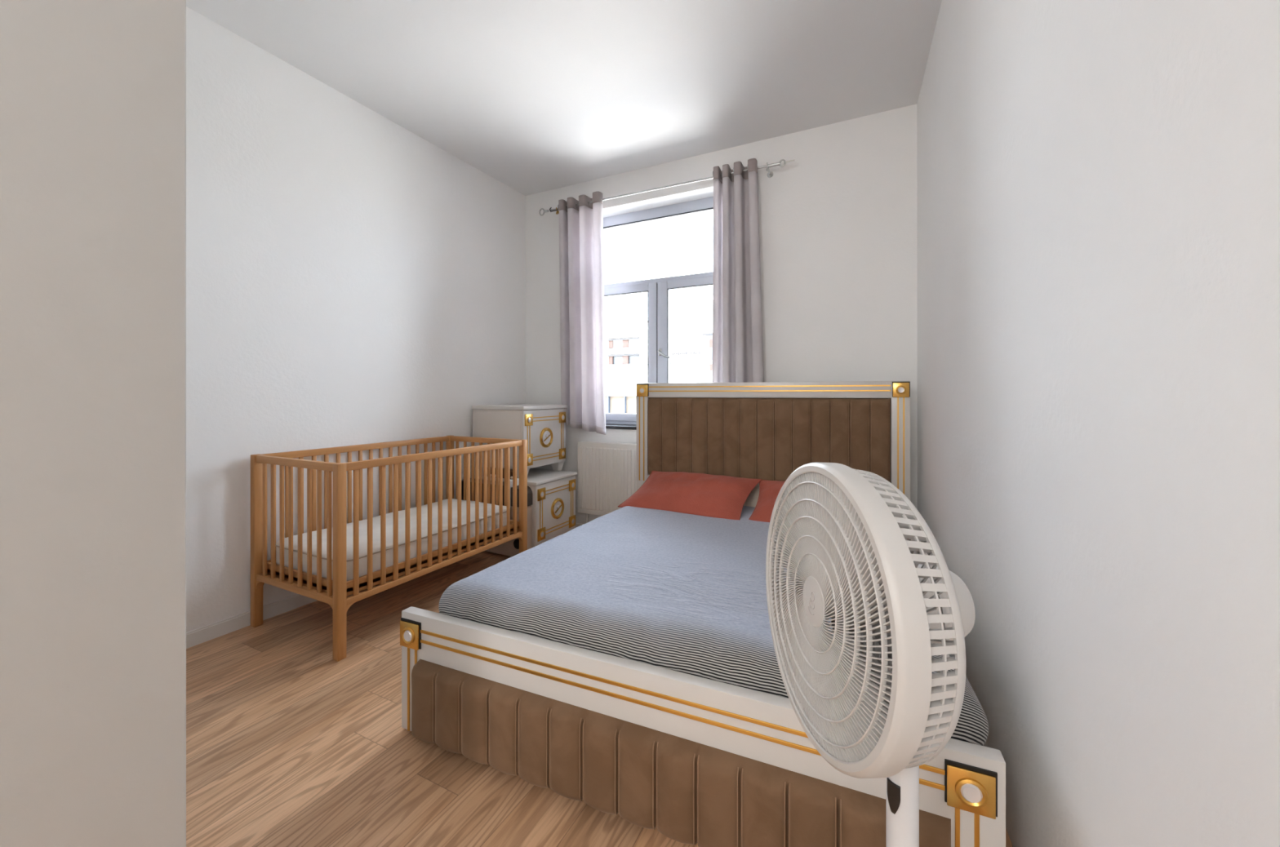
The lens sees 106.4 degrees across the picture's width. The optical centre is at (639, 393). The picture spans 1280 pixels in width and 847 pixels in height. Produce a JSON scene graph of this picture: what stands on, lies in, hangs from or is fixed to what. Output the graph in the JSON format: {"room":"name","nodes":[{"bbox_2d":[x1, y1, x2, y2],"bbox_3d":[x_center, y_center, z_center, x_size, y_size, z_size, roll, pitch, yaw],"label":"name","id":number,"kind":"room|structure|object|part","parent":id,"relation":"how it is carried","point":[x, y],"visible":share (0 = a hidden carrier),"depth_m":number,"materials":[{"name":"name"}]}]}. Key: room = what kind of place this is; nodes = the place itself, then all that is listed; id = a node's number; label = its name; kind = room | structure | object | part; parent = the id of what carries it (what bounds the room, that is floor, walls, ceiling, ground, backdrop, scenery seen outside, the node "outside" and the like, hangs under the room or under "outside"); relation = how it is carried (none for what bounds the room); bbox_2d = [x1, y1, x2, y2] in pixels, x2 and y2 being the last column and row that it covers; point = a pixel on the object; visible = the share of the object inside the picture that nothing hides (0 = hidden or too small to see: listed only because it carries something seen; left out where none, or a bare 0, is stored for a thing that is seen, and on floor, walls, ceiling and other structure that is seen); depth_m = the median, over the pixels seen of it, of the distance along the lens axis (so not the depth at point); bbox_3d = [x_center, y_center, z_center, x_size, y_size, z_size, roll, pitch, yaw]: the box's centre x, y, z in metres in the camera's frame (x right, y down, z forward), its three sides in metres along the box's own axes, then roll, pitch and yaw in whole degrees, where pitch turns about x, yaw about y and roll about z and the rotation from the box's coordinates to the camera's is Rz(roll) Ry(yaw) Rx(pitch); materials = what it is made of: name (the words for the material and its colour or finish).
{"room":"bedroom","nodes":[
{"label":"bedroom","id":0,"kind":"room"},
{"bbox_2d":[0,0,186,846],"bbox_3d":[-2.651,-0.314,-0.798,1.826,3.028,4.600,0,0,27],"label":"wall partition","id":1,"kind":"structure","parent":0,"point":[93,92],"depth_m":0.75,"materials":[{"name":"grey paint"}]},
{"bbox_2d":[186,6,525,632],"bbox_3d":[-2.840,-0.314,1.087,0.200,3.028,8.200,0,0,27],"label":"wall","id":2,"kind":"structure","parent":0,"point":[352,279],"depth_m":2.76,"materials":[{"name":"white paint"}]},
{"bbox_2d":[186,594,316,648],"bbox_3d":[-1.741,1.164,3.042,0.014,0.072,3.081,0,0,27],"label":"baseboard","id":3,"kind":"structure","parent":2,"relation":"attached to","point":[203,634],"depth_m":2.43,"materials":[{"name":"white paint"}]},
{"bbox_2d":[186,0,942,195],"bbox_3d":[-1.085,-1.928,0.208,4.126,0.200,8.200,0,0,27],"label":"ceiling","id":4,"kind":"structure","parent":0,"point":[536,96],"depth_m":2.65,"materials":[{"name":"paint"}]},
{"bbox_2d":[186,534,1013,846],"bbox_3d":[-1.085,1.260,0.208,4.126,0.120,8.200,0,0,27],"label":"floor","id":5,"kind":"structure","parent":0,"point":[289,744],"depth_m":1.56,"materials":[{"name":"brown wood"}]},
{"bbox_2d":[250,435,527,662],"bbox_3d":[-1.392,0.758,2.877,0.740,0.884,1.287,0,0,27],"label":"cot","id":6,"kind":"object","parent":5,"relation":"on","point":[333,590],"visible":0.87,"depth_m":2.46,"materials":[{"name":"brown wood"}]},
{"bbox_3d":[-1.983,0.758,2.476,0.041,0.884,0.041,0,0,27],"label":"leg post","id":7,"kind":"part","parent":6,"relation":"part of","materials":[{"name":"brown wood"}]},
{"bbox_3d":[-1.671,0.969,2.320,0.658,0.081,0.026,0,0,27],"label":"rail","id":8,"kind":"part","parent":6,"relation":"part of","materials":[{"name":"brown wood"}]},
{"bbox_3d":[-1.671,0.336,2.320,0.658,0.036,0.026,0,0,27],"label":"rail","id":9,"kind":"part","parent":6,"relation":"part of","materials":[{"name":"brown wood"}]},
{"bbox_3d":[-1.358,0.758,2.163,0.041,0.884,0.041,0,0,27],"label":"leg post","id":10,"kind":"part","parent":6,"relation":"part of","materials":[{"name":"brown wood"}]},
{"bbox_3d":[-1.704,0.336,3.033,0.026,0.036,1.205,0,0,27],"label":"rail","id":11,"kind":"part","parent":6,"relation":"part of","materials":[{"name":"brown wood"}]},
{"bbox_3d":[-1.392,0.906,2.877,0.667,0.064,1.214,0,0,27],"label":"mattress","id":12,"kind":"part","parent":6,"relation":"part of","materials":[{"name":"white fabric"}]},
{"bbox_2d":[275,498,511,582],"bbox_3d":[-1.392,0.828,2.877,0.626,0.144,1.173,0,0,27],"label":"mattress","id":13,"kind":"object","parent":6,"relation":"on","point":[389,517],"visible":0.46,"depth_m":2.61,"materials":[{"name":"white fabric"}]},
{"bbox_3d":[-1.079,0.336,2.720,0.026,0.036,1.205,0,0,27],"label":"rail","id":14,"kind":"part","parent":6,"relation":"part of","materials":[{"name":"brown wood"}]},
{"bbox_3d":[-1.079,0.979,2.720,0.026,0.077,1.205,0,0,27],"label":"rail","id":15,"kind":"part","parent":6,"relation":"part of","materials":[{"name":"brown wood"}]},
{"bbox_3d":[-1.425,0.758,3.590,0.041,0.884,0.041,0,0,27],"label":"leg post","id":16,"kind":"part","parent":6,"relation":"part of","materials":[{"name":"brown wood"}]},
{"bbox_3d":[-1.113,0.336,3.434,0.658,0.036,0.026,0,0,27],"label":"rail","id":17,"kind":"part","parent":6,"relation":"part of","materials":[{"name":"brown wood"}]},
{"bbox_3d":[-0.800,0.758,3.277,0.041,0.884,0.041,0,0,27],"label":"leg post","id":18,"kind":"part","parent":6,"relation":"part of","materials":[{"name":"brown wood"}]},
{"bbox_2d":[461,478,532,556],"bbox_3d":[-1.095,0.905,3.593,0.624,0.550,0.125,0,0,27],"label":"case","id":19,"kind":"object","parent":5,"relation":"on","point":[511,548],"visible":0.27,"depth_m":3.48,"materials":[{"name":"beige plastic"}]},
{"bbox_3d":[-1.158,0.743,3.628,0.480,0.145,0.120,0,0,27],"label":"panel","id":20,"kind":"part","parent":19,"relation":"part of","materials":[{"name":"black wood"}]},
{"bbox_3d":[-0.876,1.080,3.433,0.070,0.070,0.014,0,0,27],"label":"knob","id":21,"kind":"part","parent":19,"relation":"part of","materials":[{"name":"black plastic"}]},
{"bbox_3d":[-0.868,0.748,3.488,0.124,0.135,0.110,0,0,27],"label":"rounded panel","id":22,"kind":"part","parent":19,"relation":"part of","materials":[{"name":"grey"}]},
{"bbox_2d":[482,468,577,547],"bbox_3d":[-0.881,0.925,3.852,0.562,0.549,0.530,0,0,27],"label":"nightstand","id":23,"kind":"object","parent":5,"relation":"on","point":[553,492],"visible":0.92,"depth_m":3.71,"materials":[{"name":"grey paint"}]},
{"bbox_2d":[490,466,517,479],"bbox_3d":[-1.067,0.615,3.700,0.318,0.072,0.098,0,0,27],"label":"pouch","id":24,"kind":"object","parent":23,"relation":"on","point":[511,470],"visible":0.12,"depth_m":3.65,"materials":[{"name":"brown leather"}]},
{"bbox_2d":[471,404,567,478],"bbox_3d":[-0.974,0.372,3.927,0.540,0.557,0.560,0,0,27],"label":"nightstand","id":25,"kind":"object","parent":23,"relation":"on","point":[543,426],"visible":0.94,"depth_m":3.73,"materials":[{"name":"grey paint"}]},
{"bbox_3d":[-1.111,0.349,3.692,0.458,0.406,0.003,0,0,27],"label":"panel","id":26,"kind":"part","parent":25,"relation":"part of","materials":[{"name":"grey paint"}]},
{"bbox_3d":[-0.977,0.110,3.929,0.532,0.032,0.560,0,0,27],"label":"lid","id":27,"kind":"part","parent":25,"relation":"part of","materials":[{"name":"grey paint"}]},
{"bbox_3d":[-0.898,0.612,3.637,0.084,0.079,0.084,0,0,27],"label":"leg","id":28,"kind":"part","parent":25,"relation":"part of","materials":[{"name":"grey paint"}]},
{"bbox_3d":[-0.841,0.200,3.621,0.008,0.088,0.088,0,0,27],"label":"corner plate","id":29,"kind":"part","parent":25,"relation":"part of","materials":[{"name":"gold metal"}]},
{"bbox_3d":[-0.841,0.503,3.621,0.008,0.088,0.088,0,0,27],"label":"corner plate","id":30,"kind":"part","parent":25,"relation":"part of","materials":[{"name":"gold metal"}]},
{"bbox_3d":[-0.757,0.350,3.818,0.018,0.442,0.536,0,0,27],"label":"door","id":31,"kind":"part","parent":25,"relation":"part of","materials":[{"name":"grey paint"}]},
{"bbox_3d":[-0.697,0.612,4.040,0.084,0.079,0.084,0,0,27],"label":"leg","id":32,"kind":"part","parent":25,"relation":"part of","materials":[{"name":"grey paint"}]},
{"bbox_3d":[-0.649,0.200,4.003,0.008,0.088,0.088,0,0,27],"label":"corner plate","id":33,"kind":"part","parent":25,"relation":"part of","materials":[{"name":"gold metal"}]},
{"bbox_3d":[-0.649,0.503,4.003,0.008,0.088,0.088,0,0,27],"label":"corner plate","id":34,"kind":"part","parent":25,"relation":"part of","materials":[{"name":"gold metal"}]},
{"bbox_3d":[-0.885,0.663,3.854,0.554,0.024,0.530,0,0,27],"label":"lid","id":35,"kind":"part","parent":23,"relation":"part of","materials":[{"name":"grey paint"}]},
{"bbox_3d":[-0.732,0.749,3.555,0.008,0.088,0.088,0,0,27],"label":"corner plate","id":36,"kind":"part","parent":23,"relation":"part of","materials":[{"name":"gold metal"}]},
{"bbox_3d":[-0.732,1.046,3.555,0.008,0.088,0.088,0,0,27],"label":"corner plate","id":37,"kind":"part","parent":23,"relation":"part of","materials":[{"name":"gold metal"}]},
{"bbox_3d":[-0.654,0.896,3.739,0.018,0.436,0.506,0,0,27],"label":"door","id":38,"kind":"part","parent":23,"relation":"part of","materials":[{"name":"grey paint"}]},
{"bbox_3d":[-0.553,0.749,3.911,0.008,0.088,0.088,0,0,27],"label":"corner plate","id":39,"kind":"part","parent":23,"relation":"part of","materials":[{"name":"gold metal"}]},
{"bbox_3d":[-0.553,1.046,3.911,0.008,0.088,0.088,0,0,27],"label":"corner plate","id":40,"kind":"part","parent":23,"relation":"part of","materials":[{"name":"gold metal"}]},
{"bbox_2d":[400,381,1005,846],"bbox_3d":[0.370,0.562,2.256,1.792,1.275,2.144,0,0,24],"label":"double bed","id":41,"kind":"object","parent":5,"relation":"on","point":[704,762],"visible":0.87,"depth_m":1.38,"materials":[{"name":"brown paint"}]},
{"bbox_3d":[-0.806,0.846,1.673,0.087,0.087,0.007,0,0,23],"label":"corner plate","id":42,"kind":"part","parent":41,"relation":"part of","materials":[{"name":"gold metal"}]},
{"bbox_3d":[-0.804,0.842,1.678,0.094,0.091,0.004,0,0,24],"label":"backing plate","id":43,"kind":"part","parent":41,"relation":"part of","materials":[{"name":"gold metal"}]},
{"bbox_3d":[0.017,-0.021,3.475,0.086,0.086,0.006,0,0,24],"label":"corner plate","id":44,"kind":"part","parent":41,"relation":"part of","materials":[{"name":"gold metal"}]},
{"bbox_3d":[-0.058,1.052,1.329,1.577,0.257,0.051,0,0,23],"label":"velvet panel","id":45,"kind":"part","parent":41,"relation":"part of","materials":[{"name":"brown fabric"}]},
{"bbox_3d":[-0.033,0.980,1.368,1.758,0.416,0.042,0,0,24],"label":"footboard","id":46,"kind":"part","parent":41,"relation":"part of","materials":[{"name":"grey paint"}]},
{"bbox_2d":[438,506,988,746],"bbox_3d":[0.394,0.800,2.256,1.699,0.229,1.931,0,0,23],"label":"mattress","id":47,"kind":"object","parent":41,"relation":"on","point":[678,592],"visible":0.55,"depth_m":1.65,"materials":[{"name":"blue fabric"}]},
{"bbox_2d":[617,471,761,520],"bbox_3d":[0.315,0.624,3.006,0.782,0.202,0.470,0,0,29],"label":"pillow","id":48,"kind":"object","parent":47,"relation":"on","point":[717,496],"visible":0.94,"depth_m":2.90,"materials":[{"name":"fabric"}]},
{"bbox_2d":[743,483,759,507],"bbox_3d":[0.816,0.665,2.993,0.604,0.206,0.228,0,0,24],"label":"pillow","id":49,"kind":"object","parent":47,"relation":"on","point":[752,500],"visible":0.02,"depth_m":2.98,"materials":[{"name":"beige fabric"}]},
{"bbox_2d":[748,480,907,539],"bbox_3d":[1.030,0.624,2.682,0.781,0.199,0.470,0,0,22],"label":"pillow","id":50,"kind":"object","parent":47,"relation":"on","point":[769,491],"visible":0.25,"depth_m":2.75,"materials":[{"name":"fabric"}]},
{"bbox_3d":[0.770,0.310,3.149,1.564,0.561,0.043,0,0,24],"label":"velvet panel","id":51,"kind":"part","parent":41,"relation":"part of","materials":[{"name":"brown fabric"}]},
{"bbox_3d":[0.790,0.562,3.179,1.757,1.275,0.060,0,0,23],"label":"headboard","id":52,"kind":"part","parent":41,"relation":"part of","materials":[{"name":"grey paint"}]},
{"bbox_3d":[1.536,-0.021,2.815,0.086,0.086,0.006,0,0,24],"label":"corner plate","id":53,"kind":"part","parent":41,"relation":"part of","materials":[{"name":"gold metal"}]},
{"bbox_3d":[1.538,-0.025,2.819,0.093,0.090,0.004,0,0,23],"label":"backing plate","id":54,"kind":"part","parent":41,"relation":"part of","materials":[{"name":"black"}]},
{"bbox_3d":[0.706,0.842,1.022,0.094,0.091,0.004,0,0,24],"label":"backing plate","id":55,"kind":"part","parent":41,"relation":"part of","materials":[{"name":"gold metal"}]},
{"bbox_3d":[0.703,0.846,1.017,0.087,0.087,0.007,0,0,23],"label":"corner plate","id":56,"kind":"part","parent":41,"relation":"part of","materials":[{"name":"gold metal"}]},
{"bbox_2d":[765,462,975,846],"bbox_3d":[0.428,0.657,0.784,0.324,1.087,0.445,0,0,-5],"label":"pedestal fan","id":57,"kind":"object","parent":5,"relation":"on","point":[871,706],"visible":1,"depth_m":0.66,"materials":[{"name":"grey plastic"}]},
{"bbox_3d":[0.324,0.312,0.881,0.042,0.120,0.168,0,0,-4],"label":"blade","id":58,"kind":"part","parent":57,"relation":"part of","materials":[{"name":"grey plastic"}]},
{"bbox_2d":[768,472,892,762],"bbox_3d":[0.282,0.335,0.771,0.031,0.415,0.415,0,0,-5],"label":"grille","id":59,"kind":"object","parent":57,"relation":"attached to","point":[833,530],"depth_m":0.70,"materials":[{"name":"grey plastic"}]},
{"bbox_3d":[0.324,0.445,0.770,0.030,0.165,0.132,0,0,20],"label":"blade","id":60,"kind":"part","parent":57,"relation":"part of","materials":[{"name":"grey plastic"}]},
{"bbox_3d":[0.330,0.414,0.681,0.039,0.123,0.176,0,0,1],"label":"blade","id":61,"kind":"part","parent":57,"relation":"part of","materials":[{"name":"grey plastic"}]},
{"bbox_3d":[0.337,0.302,0.667,0.040,0.145,0.162,0,0,-3],"label":"blade","id":62,"kind":"part","parent":57,"relation":"part of","materials":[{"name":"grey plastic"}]},
{"bbox_2d":[525,103,917,554],"bbox_3d":[0.551,-0.314,3.796,3.438,3.028,0.319,0,0,27],"label":"wall","id":63,"kind":"structure","parent":0,"point":[838,220],"depth_m":3.30,"materials":[{"name":"white paint"}]},
{"bbox_2d":[575,523,584,528],"bbox_3d":[0.348,1.165,3.711,3.124,0.070,0.014,0,0,27],"label":"baseboard","id":64,"kind":"structure","parent":63,"relation":"attached to","point":[577,525],"depth_m":4.15,"materials":[{"name":"white paint"}]},
{"bbox_2d":[577,440,636,523],"bbox_3d":[-0.068,0.803,3.875,0.992,0.793,0.094,0,0,27],"label":"radiator","id":65,"kind":"object","parent":63,"relation":"attached to","point":[607,471],"visible":0.51,"depth_m":3.94,"materials":[{"name":"white metal"}]},
{"bbox_2d":[579,440,636,444],"bbox_3d":[-0.069,0.414,3.871,0.990,0.015,0.064,0,0,27],"label":"grille","id":66,"kind":"object","parent":65,"relation":"attached to","point":[582,442],"depth_m":3.96,"materials":[{"name":"white metal"}]},
{"bbox_2d":[605,423,636,430],"bbox_3d":[0.107,0.282,3.944,1.380,0.025,0.231,0,0,27],"label":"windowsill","id":67,"kind":"structure","parent":63,"relation":"attached to","point":[607,426],"depth_m":3.97,"materials":[{"name":"grey stone"}]},
{"bbox_2d":[603,196,713,425],"bbox_3d":[0.145,-0.648,4.020,1.320,1.836,0.141,0,0,27],"label":"window","id":68,"kind":"structure","parent":63,"relation":"in","point":[657,290],"depth_m":4.01,"materials":[{"name":"grey plastic"}]},
{"bbox_3d":[-0.128,-0.347,4.174,0.623,1.175,0.060,0,0,27],"label":"sash","id":69,"kind":"part","parent":68,"relation":"part of","materials":[{"name":"grey plastic"}]},
{"bbox_3d":[0.191,-0.331,3.938,0.047,0.089,0.129,0,0,-41],"label":"handle","id":70,"kind":"part","parent":68,"relation":"part of","materials":[{"name":"silver metal"}]},
{"bbox_3d":[0.434,-0.347,3.893,0.619,1.175,0.060,0,0,27],"label":"sash","id":71,"kind":"part","parent":68,"relation":"part of","materials":[{"name":"grey plastic"}]},
{"bbox_2d":[538,159,795,216],"bbox_3d":[0.097,-1.591,3.784,2.180,0.093,0.110,0,0,27],"label":"curtain rod","id":72,"kind":"object","parent":63,"relation":"attached to","point":[770,174],"visible":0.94,"depth_m":3.63,"materials":[{"name":"silver metal"}]},
{"bbox_2d":[557,191,605,435],"bbox_3d":[-0.479,-0.656,4.033,0.445,1.991,0.131,0,0,27],"label":"curtain","id":73,"kind":"object","parent":72,"relation":"hanging from","point":[580,226],"visible":0.98,"depth_m":4.02,"materials":[{"name":"fabric"}]},
{"bbox_3d":[0.072,-1.597,3.757,2.005,0.027,0.015,0,0,27],"label":"rod","id":74,"kind":"part","parent":72,"relation":"part of","materials":[{"name":"silver metal"}]},
{"bbox_2d":[711,158,764,382],"bbox_3d":[0.709,-0.667,3.437,0.385,1.950,0.121,0,0,27],"label":"curtain","id":75,"kind":"object","parent":72,"relation":"hanging from","point":[737,322],"visible":0.76,"depth_m":3.43,"materials":[{"name":"grey fabric"}]},
{"bbox_2d":[917,0,1279,846],"bbox_3d":[0.353,-0.314,-0.568,0.300,3.028,7.728,0,0,24],"label":"wall","id":76,"kind":"structure","parent":0,"point":[1099,180],"depth_m":0.79,"materials":[{"name":"white paint"}]},
{"label":"outside","id":77,"kind":"structure","parent":0,"visible":0},
{"bbox_2d":[604,300,712,413],"bbox_3d":[-0.683,2.113,16.503,44.000,10.174,1.500,0,0,27],"label":"apartment building","id":78,"kind":"structure","parent":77,"point":[691,341],"depth_m":15.62,"materials":[{"name":"white"}]},
{"bbox_3d":[-1.063,1.150,16.246,0.050,2.100,0.100,0,0,27],"label":"post","id":79,"kind":"part","parent":78,"relation":"part of","materials":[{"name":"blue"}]},
{"bbox_3d":[-0.500,1.150,15.964,0.050,2.100,0.100,0,0,27],"label":"post","id":80,"kind":"part","parent":78,"relation":"part of","materials":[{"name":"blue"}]}
]}

